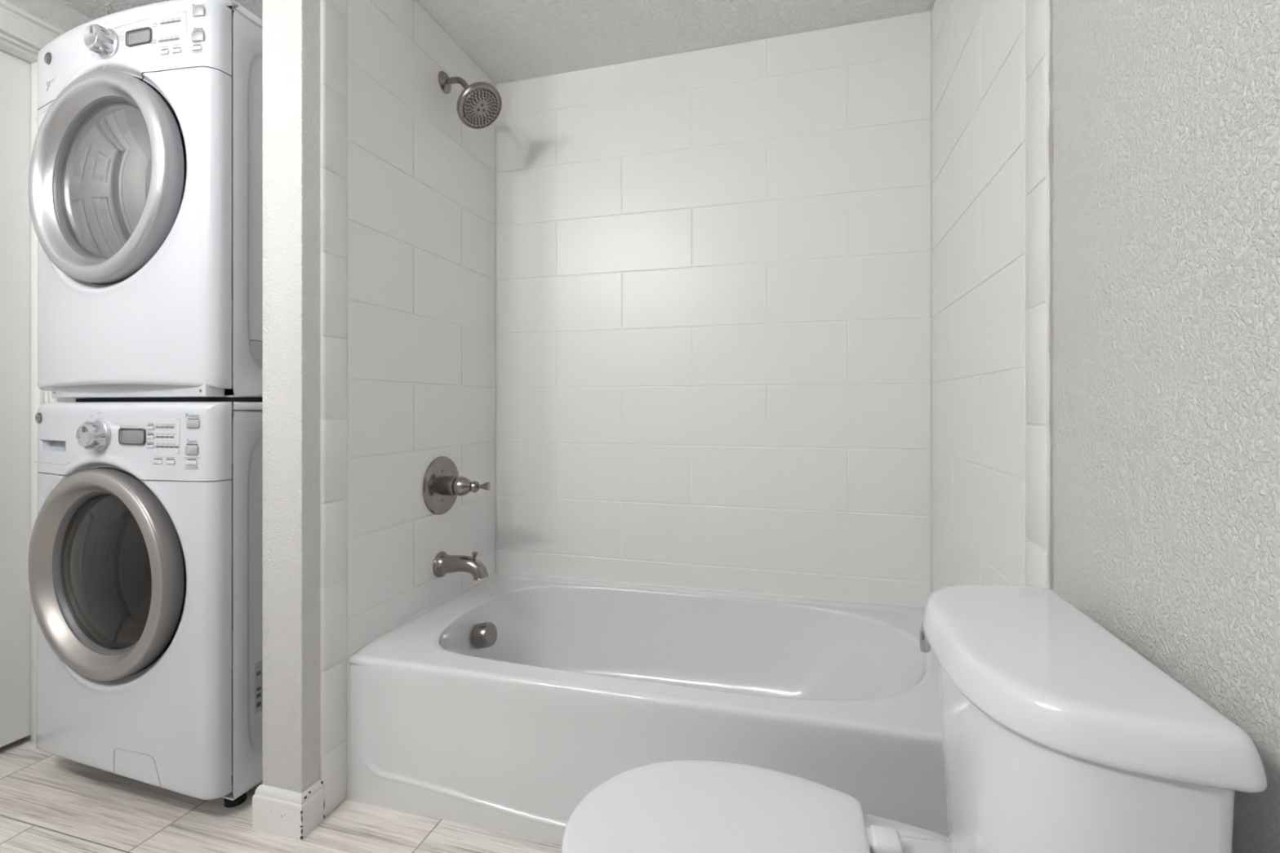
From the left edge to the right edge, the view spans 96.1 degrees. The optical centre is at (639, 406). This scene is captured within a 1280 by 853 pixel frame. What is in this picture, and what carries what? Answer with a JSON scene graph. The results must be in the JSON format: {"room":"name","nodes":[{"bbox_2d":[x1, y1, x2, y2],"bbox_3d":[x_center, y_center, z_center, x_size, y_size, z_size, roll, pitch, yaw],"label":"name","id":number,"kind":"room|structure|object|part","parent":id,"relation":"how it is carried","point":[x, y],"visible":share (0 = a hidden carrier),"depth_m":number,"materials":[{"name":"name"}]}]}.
{"room":"bathroom","nodes":[
{"label":"bathroom","id":0,"kind":"room"},
{"bbox_2d":[0,0,93,402],"bbox_3d":[-1.946,-0.113,1.423,0.160,2.245,2.460,0,0,16],"label":"wall","id":1,"kind":"structure","parent":0,"point":[54,12],"depth_m":1.74,"materials":[{"name":"white paint"}]},
{"bbox_2d":[0,0,75,747],"bbox_3d":[-1.934,-0.066,1.346,0.140,2.152,0.996,0,0,16],"label":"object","id":2,"kind":"structure","parent":1,"relation":"in","point":[21,397],"depth_m":1.71,"materials":[{"name":"white paint"}]},
{"bbox_3d":[-1.877,-0.066,1.330,0.022,2.152,0.996,0,0,16],"label":"casing","id":3,"kind":"part","parent":2,"relation":"part of","materials":[{"name":"white paint"}]},
{"bbox_2d":[0,737,561,852],"bbox_3d":[-0.725,1.040,1.037,3.100,0.060,2.580,0,0,16],"label":"floor","id":4,"kind":"structure","parent":0,"point":[50,803],"depth_m":1.39,"materials":[{"name":"tile"}]},
{"bbox_2d":[27,401,262,807],"bbox_3d":[-1.231,0.499,1.792,0.686,1.022,0.822,0,0,19],"label":"washing machine","id":5,"kind":"object","parent":4,"relation":"on","point":[145,564],"visible":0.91,"depth_m":1.41,"materials":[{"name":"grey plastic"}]},
{"bbox_3d":[-1.548,0.102,1.539,0.152,0.028,0.034,0,0,26],"label":"drawer pull","id":6,"kind":"part","parent":5,"relation":"part of","materials":[{"name":"grey plastic"}]},
{"bbox_3d":[-1.347,0.417,1.446,0.516,0.516,0.063,0,0,19],"label":"door","id":7,"kind":"part","parent":5,"relation":"part of","materials":[{"name":"grey metal"}]},
{"bbox_3d":[-1.350,0.417,1.438,0.393,0.393,0.040,0,0,19],"label":"door glass","id":8,"kind":"part","parent":5,"relation":"part of","materials":[{"name":"glass"}]},
{"bbox_2d":[53,412,199,469],"bbox_3d":[-1.295,0.081,1.430,0.521,0.135,0.021,0,0,17],"label":"control panel","id":9,"kind":"object","parent":5,"relation":"on","point":[130,440],"depth_m":1.40,"materials":[{"name":"grey plastic"}]},
{"bbox_3d":[-1.337,0.560,1.475,0.686,0.762,0.087,0,0,19],"label":"panel","id":10,"kind":"part","parent":5,"relation":"part of","materials":[{"name":"grey plastic"}]},
{"bbox_3d":[-1.336,0.082,1.477,0.686,0.188,0.092,0,0,19],"label":"control panel","id":11,"kind":"part","parent":5,"relation":"part of","materials":[{"name":"grey plastic"}]},
{"bbox_3d":[-1.225,0.876,1.401,0.153,0.073,0.004,0,0,14],"label":"access door","id":12,"kind":"part","parent":5,"relation":"part of","materials":[{"name":"grey plastic"}]},
{"bbox_2d":[27,0,262,402],"bbox_3d":[-1.231,-0.505,1.792,0.686,0.987,0.822,0,0,19],"label":"dryer","id":13,"kind":"object","parent":5,"relation":"on","point":[145,184],"visible":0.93,"depth_m":1.42,"materials":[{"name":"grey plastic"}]},
{"bbox_3d":[-1.350,-0.573,1.438,0.393,0.393,0.040,0,0,19],"label":"door glass","id":14,"kind":"part","parent":13,"relation":"part of","materials":[{"name":"glass"}]},
{"bbox_3d":[-1.347,-0.573,1.446,0.516,0.516,0.063,0,0,19],"label":"door","id":15,"kind":"part","parent":13,"relation":"part of","materials":[{"name":"silver metal"}]},
{"bbox_3d":[-1.337,-0.425,1.475,0.686,0.762,0.087,0,0,19],"label":"panel","id":16,"kind":"part","parent":13,"relation":"part of","materials":[{"name":"grey plastic"}]},
{"bbox_3d":[-1.303,-0.046,1.482,0.590,0.044,0.046,0,0,19],"label":"toe panel","id":17,"kind":"part","parent":13,"relation":"part of","materials":[{"name":"grey plastic"}]},
{"bbox_3d":[-1.334,-0.901,1.485,0.686,0.185,0.108,0,0,19],"label":"control panel","id":18,"kind":"part","parent":13,"relation":"part of","materials":[{"name":"grey plastic"}]},
{"bbox_2d":[90,17,202,67],"bbox_3d":[-1.210,-0.897,1.401,0.353,0.112,0.009,0,0,14],"label":"control panel","id":19,"kind":"object","parent":13,"relation":"on","point":[133,42],"depth_m":1.39,"materials":[{"name":"grey plastic"}]},
{"bbox_3d":[-1.211,-0.989,1.851,0.686,0.020,0.698,0,0,19],"label":"panel","id":20,"kind":"part","parent":13,"relation":"part of","materials":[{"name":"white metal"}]},
{"bbox_3d":[-0.985,-0.115,1.473,0.004,0.108,0.108,0,0,19],"label":"vent plate","id":21,"kind":"part","parent":13,"relation":"part of","materials":[{"name":"grey plastic"}]},
{"bbox_3d":[-1.211,-0.002,1.851,0.686,0.020,0.698,0,0,19],"label":"panel","id":22,"kind":"part","parent":5,"relation":"part of","materials":[{"name":"white metal"}]},
{"bbox_2d":[256,701,261,707],"bbox_3d":[-0.980,0.765,1.480,0.001,0.012,0.012,0,0,19],"label":"print","id":23,"kind":"object","parent":5,"relation":"attached to","point":[258,703],"depth_m":1.48,"materials":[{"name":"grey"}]},
{"bbox_2d":[256,692,261,698],"bbox_3d":[-0.980,0.742,1.480,0.001,0.010,0.012,0,0,19],"label":"print","id":24,"kind":"object","parent":5,"relation":"on","point":[258,694],"depth_m":1.48,"materials":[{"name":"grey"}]},
{"bbox_2d":[347,573,948,845],"bbox_3d":[0.077,0.819,1.639,1.520,0.383,0.748,0,0,16],"label":"bathtub","id":25,"kind":"object","parent":4,"relation":"on","point":[500,705],"visible":0.73,"depth_m":1.43,"materials":[{"name":"white ceramic"}]},
{"bbox_3d":[-0.493,0.727,1.829,0.064,0.082,0.076,0,0,16],"label":"overflow plate","id":26,"kind":"part","parent":25,"relation":"part of","materials":[{"name":"silver metal"}]},
{"bbox_2d":[346,572,924,798],"bbox_3d":[0.077,0.816,1.639,1.522,0.386,0.751,0,0,16],"label":"caulk","id":27,"kind":"structure","parent":25,"relation":"attached to","point":[405,621],"depth_m":1.82,"materials":[{"name":"white"}]},
{"bbox_2d":[347,573,942,746],"bbox_3d":[0.078,0.781,1.640,1.520,0.307,0.746,0,0,16],"label":"basin","id":28,"kind":"object","parent":25,"relation":"in","point":[507,660],"depth_m":1.59,"materials":[{"name":"white ceramic"}]},
{"bbox_2d":[561,583,1267,852],"bbox_3d":[0.232,0.640,0.762,0.698,0.741,0.437,0,0,16],"label":"toilet","id":29,"kind":"object","parent":4,"relation":"on","point":[1059,735],"visible":1,"depth_m":0.61,"materials":[{"name":"white porcelain"}]},
{"bbox_3d":[0.100,0.607,0.799,0.422,0.020,0.379,0,0,16],"label":"seat lid","id":30,"kind":"part","parent":29,"relation":"part of","materials":[{"name":"white plastic"}]},
{"bbox_3d":[0.230,0.825,0.763,0.674,0.370,0.360,0,0,16],"label":"bowl","id":31,"kind":"part","parent":29,"relation":"part of","materials":[{"name":"white ceramic"}]},
{"bbox_3d":[0.446,0.352,0.893,0.017,0.040,0.072,0,0,32],"label":"lever arm","id":32,"kind":"part","parent":29,"relation":"part of","materials":[{"name":"silver metal"}]},
{"bbox_3d":[0.470,0.472,0.695,0.171,0.328,0.420,0,0,16],"label":"tank","id":33,"kind":"part","parent":29,"relation":"part of","materials":[{"name":"white ceramic"}]},
{"bbox_3d":[0.468,0.291,0.696,0.207,0.043,0.437,0,0,16],"label":"tank lid","id":34,"kind":"part","parent":29,"relation":"part of","materials":[{"name":"white ceramic"}]},
{"bbox_2d":[262,0,495,793],"bbox_3d":[-0.719,-0.113,1.846,0.128,2.245,0.980,0,0,16],"label":"wall","id":35,"kind":"structure","parent":0,"point":[421,181],"depth_m":1.58,"materials":[{"name":"white tile"}]},
{"bbox_2d":[252,779,324,839],"bbox_3d":[-0.778,0.961,1.646,0.151,0.098,0.597,0,0,16],"label":"baseboard","id":36,"kind":"structure","parent":35,"relation":"attached to","point":[288,813],"depth_m":1.36,"materials":[{"name":"paint"}]},
{"bbox_2d":[320,0,346,816],"bbox_3d":[-0.770,-0.113,1.448,0.010,2.245,0.079,0,0,16],"label":"trim","id":37,"kind":"structure","parent":35,"relation":"attached to","point":[333,13],"depth_m":1.44,"materials":[{"name":"white tile"}]},
{"bbox_2d":[422,456,490,515],"bbox_3d":[-0.561,0.255,1.845,0.176,0.188,0.188,0,0,16],"label":"shower valve","id":38,"kind":"object","parent":35,"relation":"attached to","point":[442,484],"visible":1,"depth_m":1.83,"materials":[{"name":"silver metal"}]},
{"bbox_3d":[-0.551,0.255,1.842,0.077,0.062,0.062,0,0,16],"label":"handle","id":39,"kind":"part","parent":38,"relation":"part of","materials":[{"name":"silver metal"}]},
{"bbox_3d":[-0.498,0.251,1.827,0.044,0.027,0.014,0,0,16],"label":"lever blade","id":40,"kind":"part","parent":38,"relation":"part of","materials":[{"name":"silver metal"}]},
{"bbox_2d":[432,551,488,580],"bbox_3d":[-0.565,0.507,1.844,0.176,0.088,0.082,0,0,16],"label":"tub spout","id":41,"kind":"object","parent":35,"relation":"attached to","point":[444,563],"visible":1,"depth_m":1.83,"materials":[{"name":"silver metal"}]},
{"bbox_3d":[-0.525,0.476,1.833,0.018,0.026,0.018,0,0,16],"label":"diverter knob","id":42,"kind":"part","parent":41,"relation":"part of","materials":[{"name":"silver metal"}]},
{"bbox_2d":[438,71,502,128],"bbox_3d":[-0.548,-1.000,1.848,0.200,0.189,0.150,0,0,16],"label":"showerhead","id":43,"kind":"object","parent":35,"relation":"attached to","point":[479,104],"visible":1,"depth_m":1.84,"materials":[{"name":"silver metal"}]},
{"bbox_3d":[-0.588,-1.037,1.869,0.108,0.073,0.022,0,0,20],"label":"shower arm","id":44,"kind":"part","parent":43,"relation":"part of","materials":[{"name":"silver metal"}]},
{"bbox_2d":[57,0,935,84],"bbox_3d":[-0.725,-1.275,1.037,3.100,0.080,2.580,0,0,16],"label":"ceiling","id":45,"kind":"structure","parent":0,"point":[509,41],"depth_m":1.85,"materials":[{"name":"white paint"}]},
{"bbox_2d":[495,10,933,606],"bbox_3d":[0.179,-0.263,2.000,1.526,1.945,0.003,0,0,16],"label":"wall","id":46,"kind":"structure","parent":0,"point":[713,266],"depth_m":1.97,"materials":[{"name":"white tile"}]},
{"bbox_2d":[932,0,1279,852],"bbox_3d":[0.654,-0.113,0.690,0.108,2.245,2.460,0,0,16],"label":"wall","id":47,"kind":"structure","parent":0,"point":[1166,212],"depth_m":0.71,"materials":[{"name":"white paint"}]},
{"bbox_2d":[1025,0,1050,588],"bbox_3d":[0.690,-0.113,0.999,0.010,2.245,0.092,0,0,16],"label":"trim","id":48,"kind":"structure","parent":47,"relation":"attached to","point":[1037,16],"depth_m":0.99,"materials":[{"name":"white tile"}]},
{"bbox_2d":[1048,0,1053,590],"bbox_3d":[0.680,-0.287,0.950,0.008,1.895,0.010,0,0,16],"label":"caulk","id":49,"kind":"structure","parent":47,"relation":"attached to","point":[1051,65],"depth_m":0.95,"materials":[{"name":"grey"}]}
]}

